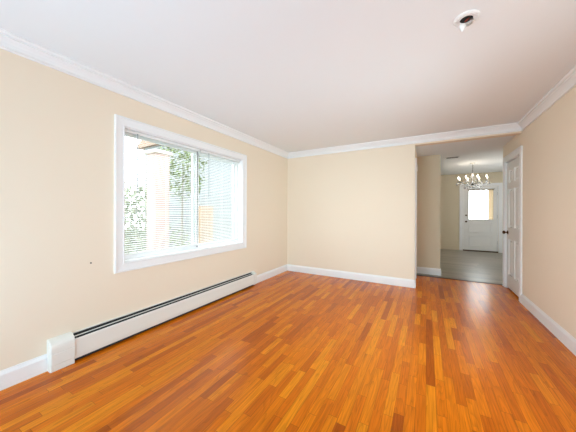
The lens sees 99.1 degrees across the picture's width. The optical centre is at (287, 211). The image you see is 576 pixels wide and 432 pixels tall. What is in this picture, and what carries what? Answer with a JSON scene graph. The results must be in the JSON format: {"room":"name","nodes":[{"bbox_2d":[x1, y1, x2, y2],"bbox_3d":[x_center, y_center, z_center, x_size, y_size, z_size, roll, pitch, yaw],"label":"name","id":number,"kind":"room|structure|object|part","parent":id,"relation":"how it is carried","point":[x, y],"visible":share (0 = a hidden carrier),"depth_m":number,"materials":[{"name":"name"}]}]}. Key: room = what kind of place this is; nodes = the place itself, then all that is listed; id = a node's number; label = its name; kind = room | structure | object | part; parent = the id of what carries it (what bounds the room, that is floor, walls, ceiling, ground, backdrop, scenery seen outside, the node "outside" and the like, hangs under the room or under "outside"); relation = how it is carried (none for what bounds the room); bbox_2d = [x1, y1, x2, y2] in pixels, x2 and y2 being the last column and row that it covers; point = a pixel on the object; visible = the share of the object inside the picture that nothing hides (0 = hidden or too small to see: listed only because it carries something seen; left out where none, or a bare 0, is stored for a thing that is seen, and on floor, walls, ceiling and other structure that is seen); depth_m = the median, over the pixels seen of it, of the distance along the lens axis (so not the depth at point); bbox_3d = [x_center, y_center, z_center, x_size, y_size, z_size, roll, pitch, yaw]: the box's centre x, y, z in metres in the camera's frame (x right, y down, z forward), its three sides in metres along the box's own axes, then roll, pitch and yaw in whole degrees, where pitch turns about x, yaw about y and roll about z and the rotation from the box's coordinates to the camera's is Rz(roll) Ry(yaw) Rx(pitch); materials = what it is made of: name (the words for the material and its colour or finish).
{"room":"empty living room","nodes":[
{"label":"empty living room","id":0,"kind":"room"},
{"bbox_2d":[0,49,287,370],"bbox_3d":[-2.341,-0.002,1.200,0.180,2.440,9.387,0,0,29],"label":"wall","id":1,"kind":"structure","parent":0,"point":[57,127],"depth_m":2.02,"materials":[{"name":"beige paint"}]},
{"bbox_2d":[0,264,286,390],"bbox_3d":[-2.240,1.153,1.186,0.016,0.130,9.067,0,0,29],"label":"baseboard","id":2,"kind":"structure","parent":1,"relation":"attached to","point":[13,375],"depth_m":1.79,"materials":[{"name":"white wood"}]},
{"bbox_2d":[0,28,288,158],"bbox_3d":[-2.209,-1.169,1.174,0.067,0.106,9.067,0,0,29],"label":"trim","id":3,"kind":"structure","parent":1,"relation":"attached to","point":[10,42],"depth_m":2.22,"materials":[{"name":"white wood"}]},
{"bbox_2d":[47,271,256,372],"bbox_3d":[-1.184,1.103,2.991,0.078,0.237,2.583,0,0,29],"label":"baseboard heater","id":4,"kind":"object","parent":1,"relation":"attached to","point":[63,350],"visible":1,"depth_m":2.36,"materials":[{"name":"white metal"}]},
{"bbox_3d":[-1.193,1.094,3.041,0.014,0.196,2.385,0,0,29],"label":"panel","id":5,"kind":"part","parent":4,"relation":"part of","materials":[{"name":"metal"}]},
{"bbox_2d":[114,114,246,273],"bbox_3d":[-1.218,-0.165,3.159,0.197,1.483,1.914,0,0,29],"label":"window","id":6,"kind":"structure","parent":1,"relation":"in","point":[122,263],"depth_m":2.84,"materials":[{"name":"white plastic"}]},
{"bbox_3d":[-1.430,-0.166,2.851,0.030,1.259,0.946,0,0,29],"label":"sash","id":7,"kind":"part","parent":6,"relation":"part of","materials":[{"name":"white plastic"}]},
{"bbox_2d":[125,129,199,255],"bbox_3d":[-1.380,-0.188,2.793,0.041,1.245,0.922,0,0,29],"label":"blind","id":8,"kind":"object","parent":6,"relation":"attached to","point":[130,132],"visible":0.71,"depth_m":2.73,"materials":[{"name":"grey plastic"}]},
{"bbox_3d":[-1.550,-0.184,2.508,0.026,1.215,0.002,0,0,29],"label":"ladder cord","id":9,"kind":"part","parent":8,"relation":"part of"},
{"bbox_3d":[-1.389,0.428,2.797,0.024,0.012,0.918,0,0,29],"label":"rail","id":10,"kind":"part","parent":8,"relation":"part of","materials":[{"name":"white plastic"}]},
{"bbox_3d":[-1.223,-0.183,3.086,0.026,1.215,0.002,0,0,29],"label":"ladder cord","id":11,"kind":"part","parent":8,"relation":"part of","materials":[{"name":"white fabric"}]},
{"bbox_3d":[-1.265,-0.165,3.185,0.090,1.295,1.726,0,0,29],"label":"frame","id":12,"kind":"part","parent":6,"relation":"part of","materials":[{"name":"white plastic"}]},
{"bbox_3d":[-1.064,-0.164,3.580,0.030,1.259,0.804,0,0,29],"label":"sash","id":13,"kind":"part","parent":6,"relation":"part of","materials":[{"name":"white plastic"}]},
{"bbox_2d":[199,150,239,244],"bbox_3d":[-0.953,-0.187,3.548,0.041,1.245,0.780,0,0,29],"label":"blind","id":14,"kind":"object","parent":6,"relation":"attached to","point":[201,151],"visible":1,"depth_m":3.50,"materials":[{"name":"grey plastic"}]},
{"bbox_3d":[-0.962,0.429,3.551,0.024,0.012,0.776,0,0,29],"label":"rail","id":15,"kind":"part","parent":14,"relation":"part of","materials":[{"name":"white plastic"}]},
{"bbox_3d":[-0.822,-0.181,3.796,0.026,1.215,0.002,0,0,29],"label":"ladder cord","id":16,"kind":"part","parent":14,"relation":"part of","materials":[{"name":"white fabric"}]},
{"bbox_2d":[0,249,575,431],"bbox_3d":[1.395,1.280,2.110,5.838,0.100,14.650,0,0,29],"label":"floor","id":17,"kind":"structure","parent":0,"point":[288,351],"depth_m":1.92,"materials":[{"name":"brown wood"}]},
{"bbox_2d":[417,274,502,284],"bbox_3d":[3.031,1.232,4.496,1.397,0.008,0.065,0,0,29],"label":"trim","id":18,"kind":"structure","parent":17,"relation":"on","point":[417,274],"depth_m":4.43,"materials":[{"name":"wood"}]},
{"bbox_2d":[0,0,575,152],"bbox_3d":[-0.696,-1.277,0.273,3.988,0.120,9.387,0,0,29],"label":"ceiling","id":19,"kind":"structure","parent":0,"point":[289,76],"depth_m":1.92,"materials":[{"name":"white paint"}]},
{"bbox_2d":[453,9,479,31],"bbox_3d":[1.116,-1.167,1.537,0.138,0.086,0.138,0,0,29],"label":"ceiling fixture","id":20,"kind":"object","parent":19,"relation":"attached to","point":[465,19],"visible":1,"depth_m":1.52,"materials":[{"name":"white plastic"}]},
{"bbox_2d":[459,24,465,31],"bbox_3d":[1.090,-1.147,1.535,0.038,0.046,0.038,0,0,29],"label":"bulb","id":21,"kind":"object","parent":20,"relation":"attached to","point":[462,26],"depth_m":1.53,"materials":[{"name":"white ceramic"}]},
{"bbox_2d":[287,131,521,279],"bbox_3d":[1.613,0.011,4.288,3.668,2.440,0.120,0,0,29],"label":"wall","id":22,"kind":"structure","parent":0,"point":[351,211],"depth_m":4.44,"materials":[{"name":"beige paint"}]},
{"bbox_2d":[287,264,415,287],"bbox_3d":[1.047,1.164,4.596,2.386,0.130,0.136,0,0,29],"label":"baseboard","id":23,"kind":"structure","parent":22,"relation":"attached to","point":[402,282],"depth_m":4.42,"materials":[{"name":"white wood"}]},
{"bbox_2d":[288,122,521,158],"bbox_3d":[1.571,-1.156,4.207,3.668,0.106,0.067,0,0,29],"label":"trim","id":24,"kind":"structure","parent":22,"relation":"attached to","point":[512,127],"depth_m":3.93,"materials":[{"name":"white wood"}]},
{"bbox_2d":[415,147,416,274],"bbox_3d":[2.304,0.061,4.544,0.120,2.345,1.006,0,0,29],"label":"wall","id":25,"kind":"structure","parent":0,"point":[415,147],"depth_m":4.75,"materials":[{"name":"beige paint"}]},
{"bbox_2d":[415,158,417,278],"bbox_3d":[2.334,0.109,4.453,0.022,1.990,0.936,0,0,29],"label":"trim","id":26,"kind":"structure","parent":25,"relation":"attached to","point":[416,165],"depth_m":4.05,"materials":[{"name":"white wood"}]},
{"bbox_2d":[417,154,440,268],"bbox_3d":[2.272,0.004,5.209,1.633,2.460,0.120,0,0,29],"label":"wall","id":27,"kind":"structure","parent":0,"point":[429,167],"depth_m":4.85,"materials":[{"name":"beige paint"}]},
{"bbox_2d":[417,267,440,275],"bbox_3d":[2.807,1.170,4.895,0.417,0.130,0.136,0,0,29],"label":"baseboard","id":28,"kind":"structure","parent":27,"relation":"attached to","point":[423,270],"depth_m":4.83,"materials":[{"name":"white wood"}]},
{"bbox_2d":[416,135,515,156],"bbox_3d":[2.955,-1.167,4.248,1.538,0.115,1.126,0,0,29],"label":"ceiling","id":29,"kind":"structure","parent":0,"point":[489,144],"depth_m":4.23,"materials":[{"name":"white paint"}]},
{"bbox_2d":[440,172,502,252],"bbox_3d":[5.471,0.014,8.061,4.400,2.460,0.120,0,0,29],"label":"wall","id":30,"kind":"structure","parent":0,"point":[449,192],"depth_m":8.04,"materials":[{"name":"beige paint"}]},
{"bbox_2d":[459,182,502,252],"bbox_3d":[6.033,0.182,7.717,1.072,2.131,0.166,0,0,29],"label":"door","id":31,"kind":"structure","parent":30,"relation":"in","point":[481,235],"depth_m":7.68,"materials":[{"name":"white wood"}]},
{"bbox_3d":[6.022,0.506,7.699,0.602,0.320,0.008,0,0,29],"label":"panel","id":32,"kind":"part","parent":31,"relation":"part of","materials":[{"name":"white paint"}]},
{"bbox_3d":[6.021,0.926,7.699,0.602,0.360,0.008,0,0,29],"label":"panel","id":33,"kind":"part","parent":31,"relation":"part of","materials":[{"name":"white paint"}]},
{"bbox_3d":[6.039,1.232,7.733,0.882,0.032,0.130,0,0,29],"label":"sill","id":34,"kind":"part","parent":31,"relation":"part of","materials":[{"name":"brown metal"}]},
{"bbox_2d":[468,189,493,219],"bbox_3d":[6.028,-0.233,7.673,0.680,0.948,0.015,0,0,29],"label":"curtain","id":35,"kind":"object","parent":31,"relation":"hanging from","point":[490,191],"visible":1,"depth_m":7.56,"materials":[{"name":"beige fabric"}]},
{"bbox_3d":[6.240,-0.223,7.556,0.126,0.930,0.011,0,0,29],"label":"panel","id":36,"kind":"part","parent":35,"relation":"part of","materials":[{"name":"beige fabric"}]},
{"bbox_3d":[6.037,-0.219,7.689,0.660,0.980,0.012,0,0,29],"label":"glazing frame","id":37,"kind":"part","parent":31,"relation":"part of","materials":[{"name":"white paint"}]},
{"bbox_2d":[441,150,502,174],"bbox_3d":[4.527,-1.269,6.382,4.600,0.100,4.137,0,0,29],"label":"ceiling","id":38,"kind":"structure","parent":0,"point":[488,161],"depth_m":6.19,"materials":[{"name":"white paint"}]},
{"bbox_2d":[456,163,489,188],"bbox_3d":[4.616,-0.898,6.135,0.701,0.641,0.696,0,0,29],"label":"chandelier","id":39,"kind":"object","parent":38,"relation":"hanging from","point":[472,183],"visible":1,"depth_m":6.11,"materials":[{"name":"metal"}]},
{"bbox_2d":[503,86,575,338],"bbox_3d":[1.191,0.010,-0.311,0.120,2.440,10.230,0,0,29],"label":"wall","id":40,"kind":"structure","parent":0,"point":[549,142],"depth_m":2.55,"materials":[{"name":"beige paint"}]},
{"bbox_2d":[502,145,522,302],"bbox_3d":[3.423,0.169,3.701,0.177,2.136,0.900,0,0,29],"label":"door","id":41,"kind":"structure","parent":40,"relation":"in","point":[513,162],"depth_m":3.71,"materials":[{"name":"white paint"}]},
{"bbox_3d":[3.488,0.720,3.825,0.033,0.565,0.198,0,0,29],"label":"panel","id":42,"kind":"part","parent":41,"relation":"part of","materials":[{"name":"white paint"}]},
{"bbox_3d":[3.493,-0.562,3.825,0.033,0.200,0.198,0,0,29],"label":"panel","id":43,"kind":"part","parent":41,"relation":"part of","materials":[{"name":"white paint"}]},
{"bbox_3d":[3.491,-0.057,3.825,0.033,0.610,0.198,0,0,29],"label":"panel","id":44,"kind":"part","parent":41,"relation":"part of","materials":[{"name":"white paint"}]},
{"bbox_3d":[3.349,0.720,3.579,0.033,0.565,0.198,0,0,29],"label":"panel","id":45,"kind":"part","parent":41,"relation":"part of","materials":[{"name":"white paint"}]},
{"bbox_3d":[3.354,-0.563,3.579,0.033,0.200,0.198,0,0,29],"label":"panel","id":46,"kind":"part","parent":41,"relation":"part of","materials":[{"name":"white paint"}]},
{"bbox_3d":[3.352,-0.058,3.579,0.033,0.610,0.198,0,0,29],"label":"panel","id":47,"kind":"part","parent":41,"relation":"part of","materials":[{"name":"white paint"}]},
{"bbox_2d":[518,65,575,130],"bbox_3d":[0.926,-1.158,-0.597,0.067,0.106,9.067,0,0,29],"label":"trim","id":48,"kind":"structure","parent":40,"relation":"attached to","point":[568,81],"depth_m":2.48,"materials":[{"name":"white wood"}]},
{"bbox_2d":[521,294,575,355],"bbox_3d":[0.938,1.164,-0.614,0.016,0.130,9.056,0,0,29],"label":"baseboard","id":49,"kind":"structure","parent":40,"relation":"attached to","point":[568,340],"depth_m":2.51,"materials":[{"name":"white wood"}]},
{"label":"outside","id":50,"kind":"structure","parent":0,"visible":0},
{"bbox_2d":[125,231,146,252],"bbox_3d":[-8.317,1.683,10.436,19.262,0.070,26.000,0,0,29],"label":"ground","id":51,"kind":"structure","parent":50,"point":[142,231],"depth_m":12.73,"materials":[{"name":"white"}]},
{"bbox_2d":[125,230,143,251],"bbox_3d":[-2.902,0.968,4.259,1.051,1.420,0.769,0,0,29],"label":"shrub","id":52,"kind":"object","parent":51,"relation":"on","point":[127,230],"visible":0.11,"depth_m":4.33,"materials":[{"name":"green plant"}]},
{"bbox_2d":[125,176,146,253],"bbox_3d":[-5.072,0.345,8.413,2.057,3.160,1.977,0,0,-44],"label":"bush","id":53,"kind":"object","parent":51,"relation":"on","point":[127,210],"visible":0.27,"depth_m":8.14,"materials":[{"name":"green plant"}]},
{"bbox_2d":[143,149,172,250],"bbox_3d":[-2.584,0.232,4.881,0.380,2.870,0.380,0,0,29],"label":"pillar","id":54,"kind":"structure","parent":51,"relation":"on","point":[154,213],"depth_m":4.77,"materials":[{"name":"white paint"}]},
{"bbox_2d":[169,227,189,245],"bbox_3d":[-2.631,0.990,5.736,0.690,1.378,0.756,0,0,29],"label":"shrub","id":55,"kind":"object","parent":51,"relation":"on","point":[170,227],"visible":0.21,"depth_m":5.74,"materials":[{"name":"green plant"}]},
{"bbox_2d":[136,140,231,247],"bbox_3d":[-2.745,-1.458,16.483,3.800,6.250,12.400,0,0,29],"label":"neighbor house","id":56,"kind":"structure","parent":51,"relation":"on","point":[171,200],"depth_m":11.68,"materials":[{"name":"white"}]},
{"bbox_2d":[159,146,208,243],"bbox_3d":[-2.964,-0.323,6.920,1.553,3.999,1.307,0,0,29],"label":"leafy tree","id":57,"kind":"object","parent":51,"relation":"on","point":[168,149],"visible":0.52,"depth_m":6.83,"materials":[{"name":"green plant"}]},
{"bbox_2d":[198,206,212,243],"bbox_3d":[-1.986,0.769,5.893,0.070,1.800,0.421,0,0,29],"label":"fence panel","id":58,"kind":"object","parent":51,"relation":"on","point":[200,207],"visible":0.29,"depth_m":5.85,"materials":[{"name":"beige wood"}]}
]}

